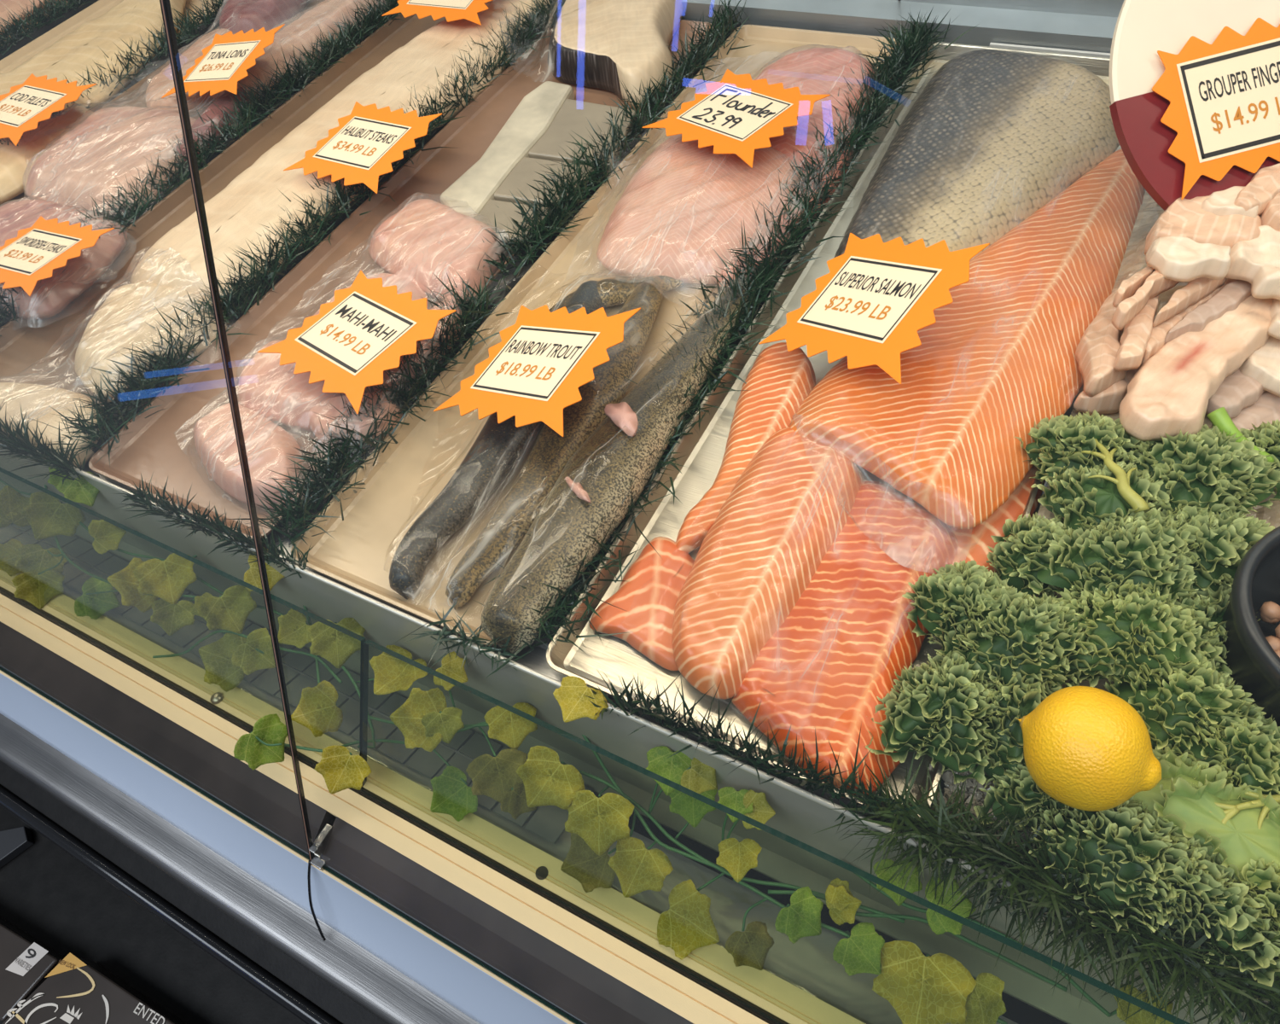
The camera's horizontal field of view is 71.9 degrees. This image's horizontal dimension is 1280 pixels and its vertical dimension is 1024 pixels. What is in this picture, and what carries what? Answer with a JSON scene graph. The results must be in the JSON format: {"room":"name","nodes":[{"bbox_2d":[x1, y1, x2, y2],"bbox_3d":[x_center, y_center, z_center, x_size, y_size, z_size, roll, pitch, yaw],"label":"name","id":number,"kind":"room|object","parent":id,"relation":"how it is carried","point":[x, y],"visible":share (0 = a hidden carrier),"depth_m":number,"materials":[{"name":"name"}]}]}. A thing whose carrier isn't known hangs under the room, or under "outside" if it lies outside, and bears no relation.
{"room":"food shop","nodes":[
{"label":"food shop","id":0,"kind":"room"},
{"bbox_2d":[0,0,1274,1023],"bbox_3d":[-0.430,-0.467,0.782,2.870,1.350,1.234,19,59,23],"label":"display case","id":1,"kind":"object","parent":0,"point":[375,963],"visible":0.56,"depth_m":0.70,"materials":[{"name":"metal"}]},
{"bbox_2d":[0,397,85,484],"bbox_3d":[-0.589,-0.072,0.814,0.212,0.049,0.078,19,59,23],"label":"grass tuft","id":2,"kind":"object","parent":1,"relation":"on","point":[20,445],"visible":1,"depth_m":0.80,"materials":[{"name":"plastic"}]},
{"bbox_2d":[0,0,98,60],"bbox_3d":[-1.114,-0.674,1.375,0.125,0.059,0.960,19,59,23],"label":"divider","id":3,"kind":"object","parent":1,"relation":"on","point":[18,39],"visible":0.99,"depth_m":1.48,"materials":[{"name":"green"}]},
{"bbox_2d":[0,0,226,74],"bbox_3d":[-0.962,-0.596,1.318,0.286,0.010,0.886,19,59,23],"label":"tray","id":4,"kind":"object","parent":1,"relation":"on","point":[100,8],"visible":0.02,"depth_m":1.47,"materials":[{"name":"beige plastic"}]},
{"bbox_2d":[0,0,186,122],"bbox_3d":[-0.826,-0.717,1.361,0.243,0.033,0.491,19,59,23],"label":"fillet","id":5,"kind":"object","parent":4,"relation":"on","point":[70,55],"visible":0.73,"depth_m":1.33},
{"bbox_2d":[0,0,227,147],"bbox_3d":[-0.817,-0.571,1.241,0.132,0.062,0.928,20,59,23],"label":"divider","id":6,"kind":"object","parent":1,"relation":"on","point":[184,41],"visible":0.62,"depth_m":1.34,"materials":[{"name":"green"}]},
{"bbox_2d":[0,73,96,145],"bbox_3d":[-0.826,-0.541,1.181,0.172,0.009,0.149,19,59,23],"label":"price tag","id":7,"kind":"object","parent":6,"relation":"on","point":[34,101],"visible":1,"depth_m":1.18,"materials":[{"name":"orange"}]},
{"bbox_2d":[0,783,344,1023],"bbox_3d":[-0.925,0.514,0.960,2.450,0.020,0.538,19,59,23],"label":"display shelf","id":8,"kind":"object","parent":1,"relation":"attached to","point":[47,893],"visible":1,"depth_m":0.93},
{"bbox_2d":[0,917,65,1021],"bbox_3d":[-0.684,0.473,0.908,0.186,0.040,0.096,14,57,20],"label":"gift box","id":9,"kind":"object","parent":8,"relation":"on","point":[26,962],"visible":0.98,"depth_m":0.89,"materials":[{"name":"black"}]},
{"bbox_2d":[1,952,186,1023],"bbox_3d":[-0.514,0.528,0.835,0.238,0.041,0.142,19,59,23],"label":"gift box","id":10,"kind":"object","parent":8,"relation":"on","point":[78,990],"visible":1,"depth_m":0.86,"materials":[{"name":"black cardboard"}]},
{"bbox_2d":[0,467,366,765],"bbox_3d":[-1.020,-0.125,1.013,1.863,0.115,0.078,19,59,23],"label":"guard","id":11,"kind":"object","parent":1,"relation":"on","point":[306,613],"visible":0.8,"depth_m":0.69,"materials":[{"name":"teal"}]},
{"bbox_2d":[0,0,384,206],"bbox_3d":[-0.680,-0.500,1.194,0.261,0.010,0.886,19,59,23],"label":"tray","id":12,"kind":"object","parent":1,"relation":"on","point":[135,96],"visible":0.02,"depth_m":1.29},
{"bbox_2d":[0,105,93,203],"bbox_3d":[-0.837,-0.489,1.195,0.134,0.029,0.228,19,59,23],"label":"fillet","id":13,"kind":"object","parent":12,"relation":"on","point":[16,162],"visible":0.7,"depth_m":1.18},
{"bbox_2d":[0,199,127,319],"bbox_3d":[-0.719,-0.306,1.034,0.243,0.030,0.181,19,59,23],"label":"steak","id":14,"kind":"object","parent":12,"relation":"on","point":[14,216],"visible":0.6,"depth_m":1.00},
{"bbox_2d":[13,208,110,325],"bbox_3d":[-0.725,-0.299,1.025,0.291,0.038,0.214,19,59,23],"label":"plastic bag","id":15,"kind":"object","parent":14,"relation":"on","point":[90,212],"visible":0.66,"depth_m":0.99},
{"bbox_2d":[0,215,114,296],"bbox_3d":[-0.648,-0.279,0.949,0.146,0.014,0.123,19,59,23],"label":"price tag","id":16,"kind":"object","parent":15,"relation":"on","point":[31,257],"visible":1,"depth_m":0.95,"materials":[{"name":"orange"}]},
{"bbox_2d":[24,106,196,215],"bbox_3d":[-0.675,-0.465,1.143,0.239,0.036,0.215,19,59,23],"label":"fish loin","id":17,"kind":"object","parent":12,"relation":"on","point":[133,136],"visible":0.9,"depth_m":1.11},
{"bbox_2d":[34,0,319,203],"bbox_3d":[-0.609,-0.633,1.252,0.343,0.047,0.665,19,59,23],"label":"plastic bag","id":18,"kind":"object","parent":12,"relation":"on","point":[78,142],"visible":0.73,"depth_m":1.13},
{"bbox_2d":[161,23,285,98],"bbox_3d":[-0.549,-0.598,1.173,0.164,0.046,0.135,19,59,23],"label":"price tag","id":19,"kind":"object","parent":18,"relation":"on","point":[226,61],"visible":0.97,"depth_m":1.17,"materials":[{"name":"orange"}]},
{"bbox_2d":[145,28,234,114],"bbox_3d":[-0.630,-0.637,1.269,0.123,0.030,0.218,10,56,17],"label":"tuna loin","id":20,"kind":"object","parent":12,"relation":"on","point":[162,83],"visible":0.41,"depth_m":1.23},
{"bbox_2d":[219,0,308,34],"bbox_3d":[-0.586,-0.797,1.378,0.121,0.039,0.210,6,54,15],"label":"tuna loin","id":21,"kind":"object","parent":12,"relation":"on","point":[247,14],"visible":0.83,"depth_m":1.33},
{"bbox_2d":[209,0,385,100],"bbox_3d":[-0.475,-0.703,1.289,0.110,0.035,0.389,25,61,26],"label":"tuna loin","id":22,"kind":"object","parent":12,"relation":"on","point":[325,13],"visible":0.48,"depth_m":1.25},
{"bbox_2d":[0,0,403,336],"bbox_3d":[-0.547,-0.480,1.123,0.137,0.061,0.940,19,59,23],"label":"divider","id":23,"kind":"object","parent":1,"relation":"on","point":[289,84],"visible":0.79,"depth_m":1.16,"materials":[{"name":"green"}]},
{"bbox_2d":[116,472,312,578],"bbox_3d":[-0.351,0.011,0.718,0.214,0.036,0.054,19,59,23],"label":"grass tuft","id":24,"kind":"object","parent":1,"relation":"on","point":[274,550],"visible":0.96,"depth_m":0.72,"materials":[{"name":"plastic"}]},
{"bbox_2d":[0,12,445,416],"bbox_3d":[-0.433,-0.417,1.084,0.228,0.014,0.886,19,59,23],"label":"tray","id":25,"kind":"object","parent":1,"relation":"on","point":[43,353],"visible":0.18,"depth_m":1.06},
{"bbox_2d":[0,382,107,467],"bbox_3d":[-0.593,-0.097,0.862,0.205,0.019,0.080,19,59,23],"label":"fillet","id":26,"kind":"object","parent":25,"relation":"on","point":[30,396],"visible":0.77,"depth_m":0.85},
{"bbox_2d":[74,283,226,397],"bbox_3d":[-0.517,-0.183,0.907,0.169,0.026,0.154,19,59,23],"label":"fillet","id":27,"kind":"object","parent":25,"relation":"on","point":[107,330],"visible":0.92,"depth_m":0.89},
{"bbox_2d":[129,0,529,301],"bbox_3d":[-0.346,-0.477,1.095,0.191,0.033,0.669,19,59,23],"label":"fillet","id":28,"kind":"object","parent":25,"relation":"on","point":[253,199],"visible":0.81,"depth_m":1.04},
{"bbox_2d":[283,101,442,193],"bbox_3d":[-0.312,-0.412,0.990,0.159,0.024,0.144,19,59,23],"label":"price tag","id":29,"kind":"object","parent":28,"relation":"on","point":[365,143],"visible":1,"depth_m":0.99,"materials":[{"name":"orange"}]},
{"bbox_2d":[382,0,492,25],"bbox_3d":[-0.253,-0.711,1.206,0.161,0.017,0.134,16,58,21],"label":"price tag","id":30,"kind":"object","parent":28,"relation":"on","point":[452,10],"visible":1,"depth_m":1.19,"materials":[{"name":"orange"}]},
{"bbox_2d":[26,0,565,467],"bbox_3d":[-0.315,-0.398,1.019,0.135,0.061,0.947,19,59,23],"label":"divider","id":31,"kind":"object","parent":1,"relation":"on","point":[244,299],"visible":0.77,"depth_m":0.93,"materials":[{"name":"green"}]},
{"bbox_2d":[0,523,593,843],"bbox_3d":[-0.932,-0.073,1.048,2.021,0.020,0.050,19,59,23],"label":"grille","id":32,"kind":"object","parent":1,"relation":"attached to","point":[416,766],"depth_m":0.75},
{"bbox_2d":[88,19,713,540],"bbox_3d":[-0.205,-0.341,0.977,0.229,0.025,0.890,19,59,23],"label":"tray","id":33,"kind":"object","parent":1,"relation":"on","point":[161,445],"depth_m":0.95,"materials":[{"name":"plastic"}]},
{"bbox_2d":[193,403,304,508],"bbox_3d":[-0.342,-0.051,0.776,0.147,0.027,0.076,31,64,29],"label":"fish fillet","id":34,"kind":"object","parent":33,"relation":"on","point":[278,445],"visible":0.88,"depth_m":0.76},
{"bbox_2d":[238,340,345,430],"bbox_3d":[-0.322,-0.122,0.824,0.123,0.028,0.087,19,59,23],"label":"fish fillet","id":35,"kind":"object","parent":33,"relation":"on","point":[261,380],"visible":0.71,"depth_m":0.80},
{"bbox_2d":[308,391,402,449],"bbox_3d":[-0.256,-0.085,0.787,0.084,0.027,0.066,19,59,23],"label":"fish fillet","id":36,"kind":"object","parent":33,"relation":"on","point":[324,408],"visible":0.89,"depth_m":0.78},
{"bbox_2d":[201,217,510,500],"bbox_3d":[-0.272,-0.174,0.849,0.230,0.036,0.414,19,59,23],"label":"plastic bag","id":37,"kind":"object","parent":33,"relation":"on","point":[398,284],"visible":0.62,"depth_m":0.79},
{"bbox_2d":[257,270,456,414],"bbox_3d":[-0.248,-0.157,0.784,0.156,0.014,0.130,31,64,29],"label":"price tag","id":38,"kind":"object","parent":37,"relation":"on","point":[364,333],"visible":1,"depth_m":0.78,"materials":[{"name":"orange"}]},
{"bbox_2d":[368,198,504,307],"bbox_3d":[-0.208,-0.278,0.920,0.178,0.031,0.109,32,65,29],"label":"fish fillet","id":39,"kind":"object","parent":33,"relation":"on","point":[425,235],"visible":0.94,"depth_m":0.90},
{"bbox_2d":[494,157,597,207],"bbox_3d":[-0.111,-0.359,0.975,0.106,0.018,0.082,19,59,23],"label":"slab","id":40,"kind":"object","parent":33,"relation":"on","point":[523,173],"visible":0.58,"depth_m":0.97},
{"bbox_2d":[528,98,637,174],"bbox_3d":[-0.068,-0.436,1.025,0.141,0.018,0.118,19,59,23],"label":"slab","id":41,"kind":"object","parent":33,"relation":"on","point":[573,115],"visible":0.62,"depth_m":1.02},
{"bbox_2d":[546,0,683,109],"bbox_3d":[-0.033,-0.622,1.139,0.174,0.047,0.324,0,53,10],"label":"steak","id":42,"kind":"object","parent":33,"relation":"on","point":[602,44],"visible":0.97,"depth_m":1.09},
{"bbox_2d":[392,601,535,677],"bbox_3d":[-0.121,0.088,0.618,0.098,0.026,0.059,19,59,23],"label":"grass tuft","id":43,"kind":"object","parent":1,"relation":"on","point":[475,639],"visible":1,"depth_m":0.62,"materials":[{"name":"plastic"}]},
{"bbox_2d":[227,0,754,555],"bbox_3d":[-0.090,-0.325,0.922,0.147,0.062,0.937,19,59,23],"label":"divider","id":44,"kind":"object","parent":1,"relation":"on","point":[298,515],"visible":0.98,"depth_m":0.86,"materials":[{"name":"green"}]},
{"bbox_2d":[8,524,1018,1023],"bbox_3d":[-0.565,0.065,0.886,2.870,0.045,0.052,19,59,23],"label":"ivy garland","id":45,"kind":"object","parent":1,"relation":"on","point":[803,976],"depth_m":0.66,"materials":[{"name":"plant"}]},
{"bbox_2d":[0,467,1174,1023],"bbox_3d":[-0.231,0.135,0.667,1.121,0.117,0.150,21,59,24],"label":"ivy vine","id":46,"kind":"object","parent":1,"relation":"in","point":[937,988],"visible":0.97,"depth_m":0.61,"materials":[{"name":"green"}]},
{"bbox_2d":[290,24,899,645],"bbox_3d":[0.015,-0.261,0.885,0.212,0.012,0.892,19,59,23],"label":"tray","id":47,"kind":"object","parent":1,"relation":"on","point":[426,456],"visible":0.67,"depth_m":0.78,"materials":[{"name":"beige plastic"}]},
{"bbox_2d":[388,280,602,599],"bbox_3d":[-0.105,-0.083,0.751,0.053,0.038,0.365,15,57,21],"label":"rainbow trout","id":48,"kind":"object","parent":47,"relation":"on","point":[497,448],"visible":0.56,"depth_m":0.70,"materials":[{"name":"food"}]},
{"bbox_2d":[445,280,663,610],"bbox_3d":[-0.052,-0.078,0.734,0.055,0.043,0.374,15,57,21],"label":"rainbow trout","id":49,"kind":"object","parent":47,"relation":"on","point":[550,452],"visible":0.73,"depth_m":0.70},
{"bbox_2d":[549,275,683,312],"bbox_3d":[-0.026,-0.210,0.842,0.137,0.024,0.032,-17,52,-3],"label":"rainbow trout","id":50,"kind":"object","parent":47,"relation":"on","point":[613,292],"visible":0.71,"depth_m":0.83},
{"bbox_2d":[481,278,754,653],"bbox_3d":[-0.001,-0.072,0.712,0.064,0.056,0.421,19,59,23],"label":"rainbow trout","id":51,"kind":"object","parent":47,"relation":"on","point":[625,456],"visible":0.91,"depth_m":0.66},
{"bbox_2d":[402,277,724,609],"bbox_3d":[-0.099,-0.103,0.746,0.260,0.060,0.413,19,59,23],"label":"plastic bag","id":52,"kind":"object","parent":51,"relation":"on","point":[634,341],"visible":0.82,"depth_m":0.66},
{"bbox_2d":[433,304,640,436],"bbox_3d":[-0.079,-0.117,0.707,0.152,0.056,0.132,24,61,25],"label":"price tag","id":53,"kind":"object","parent":52,"relation":"on","point":[538,367],"visible":1,"depth_m":0.70,"materials":[{"name":"orange"}]},
{"bbox_2d":[596,133,802,284],"bbox_3d":[0.063,-0.322,0.901,0.192,0.031,0.249,19,59,23],"label":"fillet","id":54,"kind":"object","parent":47,"relation":"on","point":[657,194],"visible":0.69,"depth_m":0.87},
{"bbox_2d":[617,60,861,273],"bbox_3d":[0.096,-0.389,0.944,0.259,0.039,0.496,19,59,23],"label":"plastic bag","id":55,"kind":"object","parent":47,"relation":"on","point":[815,143],"visible":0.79,"depth_m":0.85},
{"bbox_2d":[642,69,830,168],"bbox_3d":[0.103,-0.410,0.910,0.134,0.016,0.160,-39,56,-19],"label":"price tag","id":56,"kind":"object","parent":55,"relation":"on","point":[739,114],"visible":1,"depth_m":0.91,"materials":[{"name":"orange"}]},
{"bbox_2d":[754,47,875,168],"bbox_3d":[0.177,-0.455,0.985,0.154,0.030,0.244,19,59,23],"label":"fillet","id":57,"kind":"object","parent":47,"relation":"on","point":[817,70],"visible":0.58,"depth_m":0.98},
{"bbox_2d":[469,8,977,679],"bbox_3d":[0.120,-0.243,0.823,0.149,0.061,0.957,19,59,23],"label":"divider","id":58,"kind":"object","parent":1,"relation":"on","point":[904,57],"visible":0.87,"depth_m":0.82,"materials":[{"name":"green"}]},
{"bbox_2d":[361,640,1190,1023],"bbox_3d":[0.235,0.302,0.461,1.004,0.115,0.078,19,59,23],"label":"guard","id":59,"kind":"object","parent":1,"relation":"on","point":[1125,997],"visible":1,"depth_m":0.51,"materials":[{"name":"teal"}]},
{"bbox_2d":[546,41,1121,820],"bbox_3d":[0.250,-0.177,0.775,0.266,0.017,0.885,19,59,23],"label":"sheet pan","id":60,"kind":"object","parent":1,"relation":"on","point":[617,658],"visible":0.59,"depth_m":0.70,"materials":[{"name":"metal"}]},
{"bbox_2d":[589,536,694,670],"bbox_3d":[0.015,0.061,0.637,0.081,0.013,0.099,19,59,23],"label":"salmon fillet","id":61,"kind":"object","parent":60,"relation":"on","point":[650,590],"visible":0.88,"depth_m":0.63,"materials":[{"name":"orange food"}]},
{"bbox_2d":[675,342,815,552],"bbox_3d":[0.095,-0.055,0.707,0.068,0.016,0.238,13,56,19],"label":"salmon fillet","id":62,"kind":"object","parent":60,"relation":"on","point":[778,382],"visible":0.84,"depth_m":0.72,"materials":[{"name":"orange food"}]},
{"bbox_2d":[758,232,989,383],"bbox_3d":[0.184,-0.164,0.695,0.128,0.088,0.157,-38,56,-18],"label":"price tag","id":63,"kind":"object","parent":62,"relation":"on","point":[873,301],"visible":1,"depth_m":0.69,"materials":[{"name":"orange"}]},
{"bbox_2d":[581,669,923,827],"bbox_3d":[0.065,0.138,0.538,0.222,0.053,0.059,15,57,21],"label":"grass tuft","id":64,"kind":"object","parent":60,"relation":"on","point":[660,714],"visible":1,"depth_m":0.54,"materials":[{"name":"plastic"}]},
{"bbox_2d":[671,426,863,699],"bbox_3d":[0.092,0.025,0.633,0.099,0.027,0.240,19,59,23],"label":"salmon fillet","id":65,"kind":"object","parent":60,"relation":"on","point":[765,544],"visible":0.98,"depth_m":0.62,"materials":[{"name":"orange food"}]},
{"bbox_2d":[730,480,958,797],"bbox_3d":[0.144,0.069,0.599,0.128,0.024,0.238,19,59,23],"label":"salmon fillet","id":66,"kind":"object","parent":60,"relation":"on","point":[840,648],"visible":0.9,"depth_m":0.58,"materials":[{"name":"orange food"}]},
{"bbox_2d":[865,650,1010,785],"bbox_3d":[0.184,0.114,0.530,0.087,0.040,0.091,19,59,23],"label":"kale leaf","id":67,"kind":"object","parent":60,"relation":"on","point":[930,714],"visible":0.95,"depth_m":0.52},
{"bbox_2d":[901,559,1012,656],"bbox_3d":[0.209,0.061,0.562,0.082,0.038,0.081,19,59,23],"label":"kale leaf","id":68,"kind":"object","parent":60,"relation":"on","point":[952,585],"visible":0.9,"depth_m":0.56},
{"bbox_2d":[789,148,1145,529],"bbox_3d":[0.314,-0.185,0.742,0.175,0.038,0.494,28,62,27],"label":"salmon fillet","id":69,"kind":"object","parent":60,"relation":"on","point":[998,359],"visible":0.83,"depth_m":0.68,"materials":[{"name":"orange food"}]},
{"bbox_2d":[834,49,1119,260],"bbox_3d":[0.335,-0.331,0.852,0.211,0.034,0.450,19,59,23],"label":"salmon fillet","id":70,"kind":"object","parent":60,"relation":"on","point":[993,136],"visible":0.75,"depth_m":0.85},
{"bbox_2d":[948,465,1045,575],"bbox_3d":[0.253,0.004,0.636,0.047,0.013,0.135,29,63,28],"label":"salmon fillet","id":71,"kind":"object","parent":60,"relation":"on","point":[973,543],"visible":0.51,"depth_m":0.62,"materials":[{"name":"orange food"}]},
{"bbox_2d":[811,749,1279,1023],"bbox_3d":[0.239,0.210,0.475,0.294,0.076,0.111,19,59,23],"label":"grass tuft","id":72,"kind":"object","parent":1,"relation":"on","point":[1000,859],"visible":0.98,"depth_m":0.47,"materials":[{"name":"green plastic"}]},
{"bbox_2d":[1127,824,1279,1000],"bbox_3d":[0.287,0.196,0.453,0.106,0.038,0.073,19,59,23],"label":"kale leaf","id":73,"kind":"object","parent":72,"relation":"on","point":[1236,890],"visible":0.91,"depth_m":0.44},
{"bbox_2d":[943,190,1279,861],"bbox_3d":[0.632,-0.067,0.596,0.594,0.056,0.900,19,59,23],"label":"tray","id":74,"kind":"object","parent":1,"relation":"on","point":[1133,261],"visible":0.03,"depth_m":0.72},
{"bbox_2d":[969,663,1071,798],"bbox_3d":[0.226,0.116,0.524,0.085,0.041,0.086,-20,52,-5],"label":"kale leaf","id":75,"kind":"object","parent":74,"relation":"on","point":[1009,757],"visible":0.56,"depth_m":0.52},
{"bbox_2d":[973,762,1073,841],"bbox_3d":[0.230,0.156,0.501,0.070,0.039,0.062,10,56,17],"label":"kale leaf","id":76,"kind":"object","parent":74,"relation":"on","point":[1028,788],"visible":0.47,"depth_m":0.50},
{"bbox_2d":[1016,686,1161,811],"bbox_3d":[0.241,0.128,0.478,0.065,0.065,0.064,-19,52,-4],"label":"lemon","id":77,"kind":"object","parent":76,"relation":"on","point":[1087,748],"visible":1,"depth_m":0.46,"materials":[{"name":"yellow food"}]},
{"bbox_2d":[986,511,1070,598],"bbox_3d":[0.270,0.025,0.586,0.075,0.040,0.067,-13,52,0],"label":"kale leaf","id":78,"kind":"object","parent":74,"relation":"on","point":[1029,534],"visible":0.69,"depth_m":0.58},
{"bbox_2d":[1017,507,1208,614],"bbox_3d":[0.307,0.029,0.551,0.110,0.040,0.095,-33,55,-15],"label":"kale leaf","id":79,"kind":"object","parent":78,"relation":"on","point":[1139,552],"visible":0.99,"depth_m":0.55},
{"bbox_2d":[934,583,1123,703],"bbox_3d":[0.234,0.079,0.536,0.114,0.039,0.086,14,57,20],"label":"kale leaf","id":80,"kind":"object","parent":74,"relation":"on","point":[1030,639],"visible":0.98,"depth_m":0.53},
{"bbox_2d":[1014,409,1162,497],"bbox_3d":[0.316,-0.045,0.619,0.100,0.039,0.089,-20,52,-5],"label":"kale leaf","id":81,"kind":"object","parent":74,"relation":"on","point":[1056,439],"visible":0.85,"depth_m":0.61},
{"bbox_2d":[1036,438,1173,536],"bbox_3d":[0.312,-0.012,0.588,0.085,0.036,0.094,19,59,23],"label":"kale leaf","id":82,"kind":"object","parent":74,"relation":"on","point":[1115,491],"visible":0.79,"depth_m":0.58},
{"bbox_2d":[1073,365,1140,414],"bbox_3d":[0.356,-0.091,0.659,0.061,0.023,0.022,-25,53,-9],"label":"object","id":83,"kind":"object","parent":74,"relation":"on","point":[1108,401],"visible":0.66,"depth_m":0.65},
{"bbox_2d":[1074,289,1127,396],"bbox_3d":[0.350,-0.130,0.666,0.036,0.024,0.102,9,55,17],"label":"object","id":84,"kind":"object","parent":83,"relation":"on","point":[1096,353],"visible":0.73,"depth_m":0.65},
{"bbox_2d":[1113,294,1159,371],"bbox_3d":[0.364,-0.135,0.643,0.019,0.016,0.085,19,59,23],"label":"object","id":85,"kind":"object","parent":84,"relation":"on","point":[1136,335],"visible":0.95,"depth_m":0.63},
{"bbox_2d":[1111,269,1179,330],"bbox_3d":[0.369,-0.161,0.637,0.084,0.017,0.019,-41,57,-20],"label":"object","id":86,"kind":"object","parent":85,"relation":"on","point":[1155,284],"visible":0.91,"depth_m":0.63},
{"bbox_2d":[1145,236,1230,281],"bbox_3d":[0.391,-0.181,0.630,0.054,0.018,0.032,19,59,23],"label":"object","id":87,"kind":"object","parent":86,"relation":"on","point":[1178,258],"visible":1,"depth_m":0.62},
{"bbox_2d":[1028,793,1239,942],"bbox_3d":[0.263,0.177,0.466,0.108,0.040,0.092,4,54,13],"label":"kale leaf","id":88,"kind":"object","parent":74,"relation":"on","point":[1109,835],"visible":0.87,"depth_m":0.46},
{"bbox_2d":[1052,578,1232,688],"bbox_3d":[0.295,0.074,0.524,0.094,0.041,0.104,-34,55,-16],"label":"kale leaf","id":89,"kind":"object","parent":74,"relation":"on","point":[1148,634],"visible":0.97,"depth_m":0.52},
{"bbox_2d":[1103,655,1278,773],"bbox_3d":[0.321,0.109,0.504,0.105,0.042,0.084,15,57,21],"label":"kale leaf","id":90,"kind":"object","parent":74,"relation":"on","point":[1167,707],"visible":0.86,"depth_m":0.50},
{"bbox_2d":[1108,0,1279,211],"bbox_3d":[0.498,-0.320,0.686,0.256,0.223,0.244,19,59,23],"label":"round sign","id":91,"kind":"object","parent":74,"relation":"on","point":[1143,28],"visible":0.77,"depth_m":0.66,"materials":[{"name":"red paint"}]},
{"bbox_2d":[1152,17,1279,199],"bbox_3d":[0.458,-0.309,0.662,0.143,0.076,0.088,-16,52,-2],"label":"price tag","id":92,"kind":"object","parent":91,"relation":"attached to","point":[1223,96],"visible":1,"depth_m":0.66,"materials":[{"name":"orange"}]},
{"bbox_2d":[1118,295,1273,441],"bbox_3d":[0.400,-0.112,0.630,0.058,0.024,0.180,34,65,30],"label":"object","id":93,"kind":"object","parent":74,"relation":"on","point":[1171,392],"visible":0.91,"depth_m":0.61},
{"bbox_2d":[1164,279,1251,343],"bbox_3d":[0.419,-0.147,0.643,0.098,0.014,0.020,-34,55,-15],"label":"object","id":94,"kind":"object","parent":93,"relation":"on","point":[1230,296],"visible":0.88,"depth_m":0.64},
{"bbox_2d":[1119,424,1279,522],"bbox_3d":[0.369,-0.026,0.589,0.114,0.040,0.104,-35,55,-16],"label":"kale leaf","id":95,"kind":"object","parent":74,"relation":"on","point":[1207,468],"visible":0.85,"depth_m":0.58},
{"bbox_2d":[1144,192,1262,255],"bbox_3d":[0.427,-0.218,0.663,0.075,0.026,0.074,19,59,23],"label":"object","id":96,"kind":"object","parent":74,"relation":"on","point":[1182,218],"visible":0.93,"depth_m":0.65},
{"bbox_2d":[1233,162,1279,215],"bbox_3d":[0.464,-0.240,0.657,0.027,0.016,0.064,31,64,29],"label":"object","id":97,"kind":"object","parent":96,"relation":"on","point":[1265,184],"visible":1,"depth_m":0.65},
{"bbox_2d":[1130,744,1279,958],"bbox_3d":[0.312,0.166,0.465,0.098,0.030,0.137,-40,56,-19],"label":"kale leaf","id":98,"kind":"object","parent":74,"relation":"on","point":[1201,808],"visible":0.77,"depth_m":0.47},
{"bbox_2d":[1150,710,1279,819],"bbox_3d":[0.330,0.137,0.485,0.094,0.041,0.086,5,54,14],"label":"kale leaf","id":99,"kind":"object","parent":74,"relation":"on","point":[1269,781],"visible":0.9,"depth_m":0.48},
{"bbox_2d":[1159,503,1274,601],"bbox_3d":[0.350,0.026,0.558,0.110,0.039,0.098,19,59,23],"label":"kale leaf","id":100,"kind":"object","parent":74,"relation":"on","point":[1220,555],"visible":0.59,"depth_m":0.55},
{"bbox_2d":[1175,583,1260,669],"bbox_3d":[0.347,0.070,0.529,0.077,0.039,0.083,19,59,23],"label":"kale leaf","id":101,"kind":"object","parent":74,"relation":"on","point":[1214,610],"visible":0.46,"depth_m":0.53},
{"bbox_2d":[1205,369,1265,418],"bbox_3d":[0.431,-0.089,0.639,0.055,0.014,0.031,-33,54,-14],"label":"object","id":102,"kind":"object","parent":74,"relation":"on","point":[1237,392],"visible":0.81,"depth_m":0.63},
{"bbox_2d":[1206,407,1279,494],"bbox_3d":[0.428,-0.046,0.603,0.083,0.047,0.062,19,59,23],"label":"kale leaf","id":103,"kind":"object","parent":74,"relation":"on","point":[1266,436],"visible":0.58,"depth_m":0.60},
{"bbox_2d":[1220,526,1279,726],"bbox_3d":[0.408,0.079,0.499,0.147,0.072,0.147,19,59,23],"label":"bowl","id":104,"kind":"object","parent":74,"relation":"on","point":[1253,646],"visible":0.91,"depth_m":0.50,"materials":[{"name":"plastic"}]},
{"bbox_2d":[1239,336,1279,396],"bbox_3d":[0.462,-0.115,0.641,0.041,0.018,0.066,19,59,23],"label":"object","id":105,"kind":"object","parent":74,"relation":"on","point":[1263,365],"visible":0.82,"depth_m":0.63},
{"bbox_2d":[1267,298,1279,339],"bbox_3d":[0.465,-0.145,0.632,0.023,0.013,0.056,19,59,23],"label":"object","id":106,"kind":"object","parent":105,"relation":"on","point":[1274,327],"visible":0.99,"depth_m":0.63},
{"bbox_2d":[1225,225,1279,300],"bbox_3d":[0.450,-0.180,0.633,0.053,0.021,0.064,19,59,23],"label":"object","id":107,"kind":"object","parent":106,"relation":"on","point":[1256,261],"visible":0.99,"depth_m":0.63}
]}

